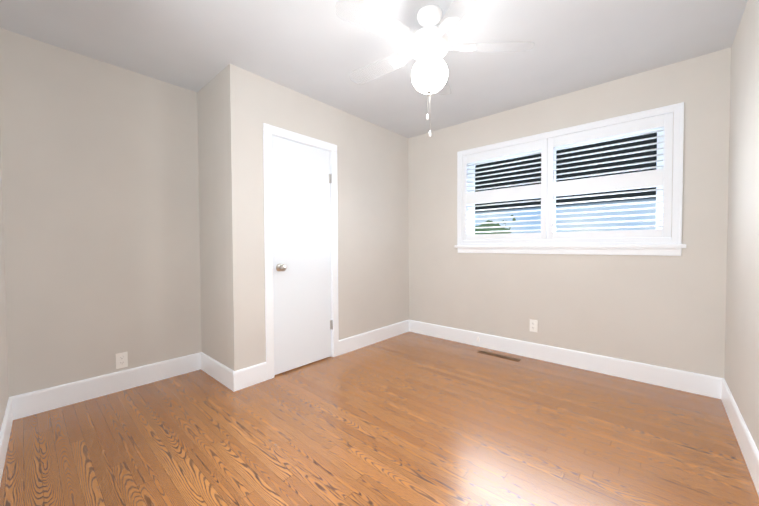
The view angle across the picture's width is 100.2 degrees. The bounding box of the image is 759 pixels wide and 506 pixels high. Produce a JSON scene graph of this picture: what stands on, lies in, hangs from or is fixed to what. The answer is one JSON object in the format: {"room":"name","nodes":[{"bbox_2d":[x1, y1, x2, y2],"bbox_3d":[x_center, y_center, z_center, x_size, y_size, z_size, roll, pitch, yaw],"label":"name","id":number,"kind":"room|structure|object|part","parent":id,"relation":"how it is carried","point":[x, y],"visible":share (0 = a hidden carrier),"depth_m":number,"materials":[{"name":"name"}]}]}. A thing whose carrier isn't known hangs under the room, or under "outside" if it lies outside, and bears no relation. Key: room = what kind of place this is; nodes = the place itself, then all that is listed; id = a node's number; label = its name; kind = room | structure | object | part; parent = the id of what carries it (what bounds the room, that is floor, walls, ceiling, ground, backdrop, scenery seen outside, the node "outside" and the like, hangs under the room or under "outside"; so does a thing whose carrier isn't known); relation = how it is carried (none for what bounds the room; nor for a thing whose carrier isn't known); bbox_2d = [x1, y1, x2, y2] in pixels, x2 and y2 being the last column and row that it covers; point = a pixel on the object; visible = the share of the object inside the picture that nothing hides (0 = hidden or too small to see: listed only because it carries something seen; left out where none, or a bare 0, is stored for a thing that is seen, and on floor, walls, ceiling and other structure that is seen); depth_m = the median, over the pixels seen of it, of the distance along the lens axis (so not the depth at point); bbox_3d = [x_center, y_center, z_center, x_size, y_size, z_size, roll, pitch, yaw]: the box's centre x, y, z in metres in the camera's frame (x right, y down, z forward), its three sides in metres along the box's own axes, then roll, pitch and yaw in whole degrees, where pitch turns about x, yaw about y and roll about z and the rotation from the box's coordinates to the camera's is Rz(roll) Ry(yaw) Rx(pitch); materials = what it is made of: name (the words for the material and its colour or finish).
{"room":"empty bedroom","nodes":[
{"label":"empty bedroom","id":0,"kind":"room"},
{"bbox_2d":[0,129,8,430],"bbox_3d":[-1.157,-0.142,0.745,3.802,2.440,0.150,1,2,44],"label":"wall","id":1,"kind":"structure","parent":0,"point":[4,390],"depth_m":1.85,"materials":[{"name":"beige paint"}]},
{"bbox_2d":[0,396,15,483],"bbox_3d":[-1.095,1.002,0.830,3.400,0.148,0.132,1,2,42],"label":"baseboard","id":2,"kind":"structure","parent":1,"relation":"attached to","point":[10,413],"depth_m":1.73,"materials":[{"name":"white paint"}]},
{"bbox_2d":[0,28,201,396],"bbox_3d":[-2.021,-0.177,2.440,0.150,2.440,1.120,1,2,42],"label":"wall","id":3,"kind":"structure","parent":0,"point":[100,177],"depth_m":2.28,"materials":[{"name":"beige paint"}]},
{"bbox_2d":[16,353,199,418],"bbox_3d":[-1.944,0.969,2.424,0.014,0.148,1.089,1,2,42],"label":"baseboard","id":4,"kind":"structure","parent":3,"relation":"attached to","point":[35,402],"depth_m":2.31,"materials":[{"name":"white paint"}]},
{"bbox_2d":[116,352,127,368],"bbox_3d":[-1.957,0.816,2.410,0.010,0.115,0.070,1,2,42],"label":"outlet","id":5,"kind":"object","parent":3,"relation":"attached to","point":[121,360],"visible":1,"depth_m":2.41,"materials":[{"name":"white plastic"}]},
{"bbox_2d":[197,70,227,366],"bbox_3d":[-1.407,-0.186,2.725,0.690,2.440,0.120,1,2,42],"label":"wall","id":6,"kind":"structure","parent":0,"point":[210,110],"depth_m":2.61,"materials":[{"name":"beige paint"}]},
{"bbox_2d":[200,352,239,391],"bbox_3d":[-1.329,0.963,2.596,0.644,0.148,0.014,1,2,42],"label":"baseboard","id":7,"kind":"structure","parent":6,"relation":"attached to","point":[230,378],"depth_m":2.53,"materials":[{"name":"white paint"}]},
{"bbox_2d":[223,64,408,370],"bbox_3d":[-0.360,-0.204,3.293,0.120,2.440,2.360,1,2,42],"label":"wall","id":8,"kind":"structure","parent":0,"point":[373,233],"depth_m":3.12,"materials":[{"name":"beige paint"}]},
{"bbox_2d":[263,123,338,379],"bbox_3d":[-0.714,-0.011,2.885,0.137,2.075,0.770,1,2,42],"label":"door frame","id":9,"kind":"structure","parent":8,"relation":"attached to","point":[269,130],"depth_m":2.61,"materials":[{"name":"white paint"}]},
{"bbox_2d":[272,136,332,374],"bbox_3d":[-0.682,0.021,2.865,0.051,1.988,0.629,1,2,42],"label":"door","id":10,"kind":"structure","parent":8,"relation":"in","point":[301,239],"depth_m":2.83,"materials":[{"name":"white paint"}]},
{"bbox_2d":[276,264,285,270],"bbox_3d":[-0.816,0.123,2.649,0.070,0.066,0.066,1,2,42],"label":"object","id":11,"kind":"structure","parent":10,"relation":"attached to","point":[280,267],"depth_m":2.64,"materials":[{"name":"grey metal"}]},
{"bbox_3d":[-0.469,-0.011,3.077,0.016,1.515,0.029,1,2,42],"label":"door hinges","id":12,"kind":"part","parent":10,"relation":"part of","materials":[{"name":"silver metal"}]},
{"bbox_2d":[339,320,410,354],"bbox_3d":[-0.025,0.934,3.590,0.014,0.148,1.159,1,2,42],"label":"baseboard","id":13,"kind":"structure","parent":8,"relation":"attached to","point":[352,343],"depth_m":3.52,"materials":[{"name":"white paint"}]},
{"bbox_2d":[0,0,747,137],"bbox_3d":[-0.005,-1.427,2.014,3.700,0.060,3.750,1,2,42],"label":"ceiling","id":14,"kind":"structure","parent":0,"point":[320,50],"depth_m":2.11,"materials":[{"name":"white paint"}]},
{"bbox_2d":[335,0,534,136],"bbox_3d":[0.256,-1.050,1.873,1.132,0.688,1.154,1,2,42],"label":"fan","id":15,"kind":"object","parent":14,"relation":"hanging from","point":[429,41],"visible":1,"depth_m":1.79,"materials":[{"name":"white plastic"}]},
{"label":"blade","id":16,"kind":"part","parent":15,"relation":"part of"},
{"bbox_3d":[-0.025,-1.203,2.092,0.420,0.006,0.136,1,-10,37],"label":"blade","id":17,"kind":"part","parent":15,"relation":"part of","materials":[{"name":"grey plastic"}]},
{"bbox_3d":[0.293,-1.036,1.860,0.212,0.184,0.212,1,2,42],"label":"light globe","id":18,"kind":"part","parent":15,"relation":"part of"},
{"bbox_3d":[0.410,-1.191,1.480,0.136,0.006,0.420,-13,5,-17],"label":"blade","id":19,"kind":"part","parent":15,"relation":"part of","materials":[{"name":"grey plastic"}]},
{"bbox_3d":[0.687,-1.201,1.852,0.420,0.006,0.136,0,13,1],"label":"blade","id":20,"kind":"part","parent":15,"relation":"part of","materials":[{"name":"grey plastic"}]},
{"bbox_2d":[0,332,758,505],"bbox_3d":[0.006,1.073,2.072,3.700,0.060,3.750,1,2,42],"label":"floor","id":21,"kind":"structure","parent":0,"point":[410,419],"depth_m":1.77,"materials":[{"name":"brown wood"}]},
{"bbox_2d":[478,350,520,360],"bbox_3d":[1.172,1.012,3.128,0.400,0.004,0.070,1,2,42],"label":"floor vent","id":22,"kind":"object","parent":21,"relation":"in","point":[500,356],"visible":1,"depth_m":3.12,"materials":[{"name":"brown metal"}]},
{"bbox_2d":[408,47,730,377],"bbox_3d":[1.498,-0.208,3.119,2.890,2.440,0.150,1,2,42],"label":"wall","id":23,"kind":"structure","parent":0,"point":[666,311],"depth_m":2.69,"materials":[{"name":"beige paint"}]},
{"bbox_2d":[530,319,537,331],"bbox_3d":[1.481,0.701,3.053,0.070,0.115,0.010,1,2,42],"label":"outlet","id":24,"kind":"object","parent":23,"relation":"attached to","point":[533,325],"visible":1,"depth_m":3.05,"materials":[{"name":"white plastic"}]},
{"bbox_2d":[411,320,718,398],"bbox_3d":[1.378,0.938,3.147,2.700,0.148,0.014,1,2,42],"label":"baseboard","id":25,"kind":"structure","parent":23,"relation":"attached to","point":[704,385],"depth_m":2.76,"materials":[{"name":"white paint"}]},
{"bbox_2d":[457,248,681,255],"bbox_3d":[1.558,-0.018,2.956,1.820,0.058,0.024,1,2,42],"label":"apron","id":26,"kind":"object","parent":23,"relation":"attached to","point":[634,251],"visible":0.96,"depth_m":2.76,"materials":[{"name":"white paint"}]},
{"bbox_2d":[454,244,685,247],"bbox_3d":[1.550,-0.061,2.947,1.870,0.027,0.045,1,2,42],"label":"window sill","id":27,"kind":"structure","parent":23,"relation":"attached to","point":[579,246],"depth_m":2.78,"materials":[{"name":"white paint"}]},
{"bbox_2d":[724,0,758,450],"bbox_3d":[1.278,-0.154,0.808,0.150,2.440,3.600,1,2,42],"label":"wall","id":28,"kind":"structure","parent":0,"point":[741,375],"depth_m":1.75,"materials":[{"name":"beige paint"}]},
{"bbox_2d":[719,378,758,495],"bbox_3d":[1.272,0.989,0.946,0.014,0.148,3.449,1,2,42],"label":"baseboard","id":29,"kind":"structure","parent":28,"relation":"attached to","point":[749,450],"depth_m":1.67,"materials":[{"name":"white paint"}]},
{"label":"outside","id":30,"kind":"structure","parent":0,"visible":0},
{"bbox_2d":[475,133,656,233],"bbox_3d":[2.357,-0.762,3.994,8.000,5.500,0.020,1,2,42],"label":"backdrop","id":31,"kind":"structure","parent":30,"point":[647,211],"depth_m":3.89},
{"bbox_3d":[1.613,-0.571,3.008,1.700,0.970,0.150,1,2,42],"label":"jamb","id":32,"kind":"object","parent":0,"visible":0},
{"bbox_2d":[457,102,683,244],"bbox_3d":[1.588,-0.595,2.980,1.820,1.040,0.144,1,2,42],"label":"window shutters","id":33,"kind":"object","parent":32,"relation":"attached to","point":[669,152],"visible":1,"depth_m":2.76,"materials":[{"name":"white paint"}]},
{"bbox_3d":[1.242,-0.600,3.234,0.851,0.926,0.028,1,2,42],"label":"shutter panel","id":34,"kind":"part","parent":33,"relation":"part of","materials":[{"name":"white paint"}]},
{"bbox_3d":[1.626,-0.572,3.023,1.680,0.950,0.030,1,2,42],"label":"sash","id":35,"kind":"part","parent":33,"relation":"part of","materials":[{"name":"white paint"}]},
{"bbox_3d":[1.626,-0.572,3.023,1.524,0.794,0.004,1,2,42],"label":"glass","id":36,"kind":"part","parent":33,"relation":"part of","materials":[{"name":"clear glass"}]},
{"bbox_3d":[1.881,-0.589,2.666,0.851,0.926,0.028,1,2,42],"label":"shutter panel","id":37,"kind":"part","parent":33,"relation":"part of","materials":[{"name":"white paint"}]}
]}

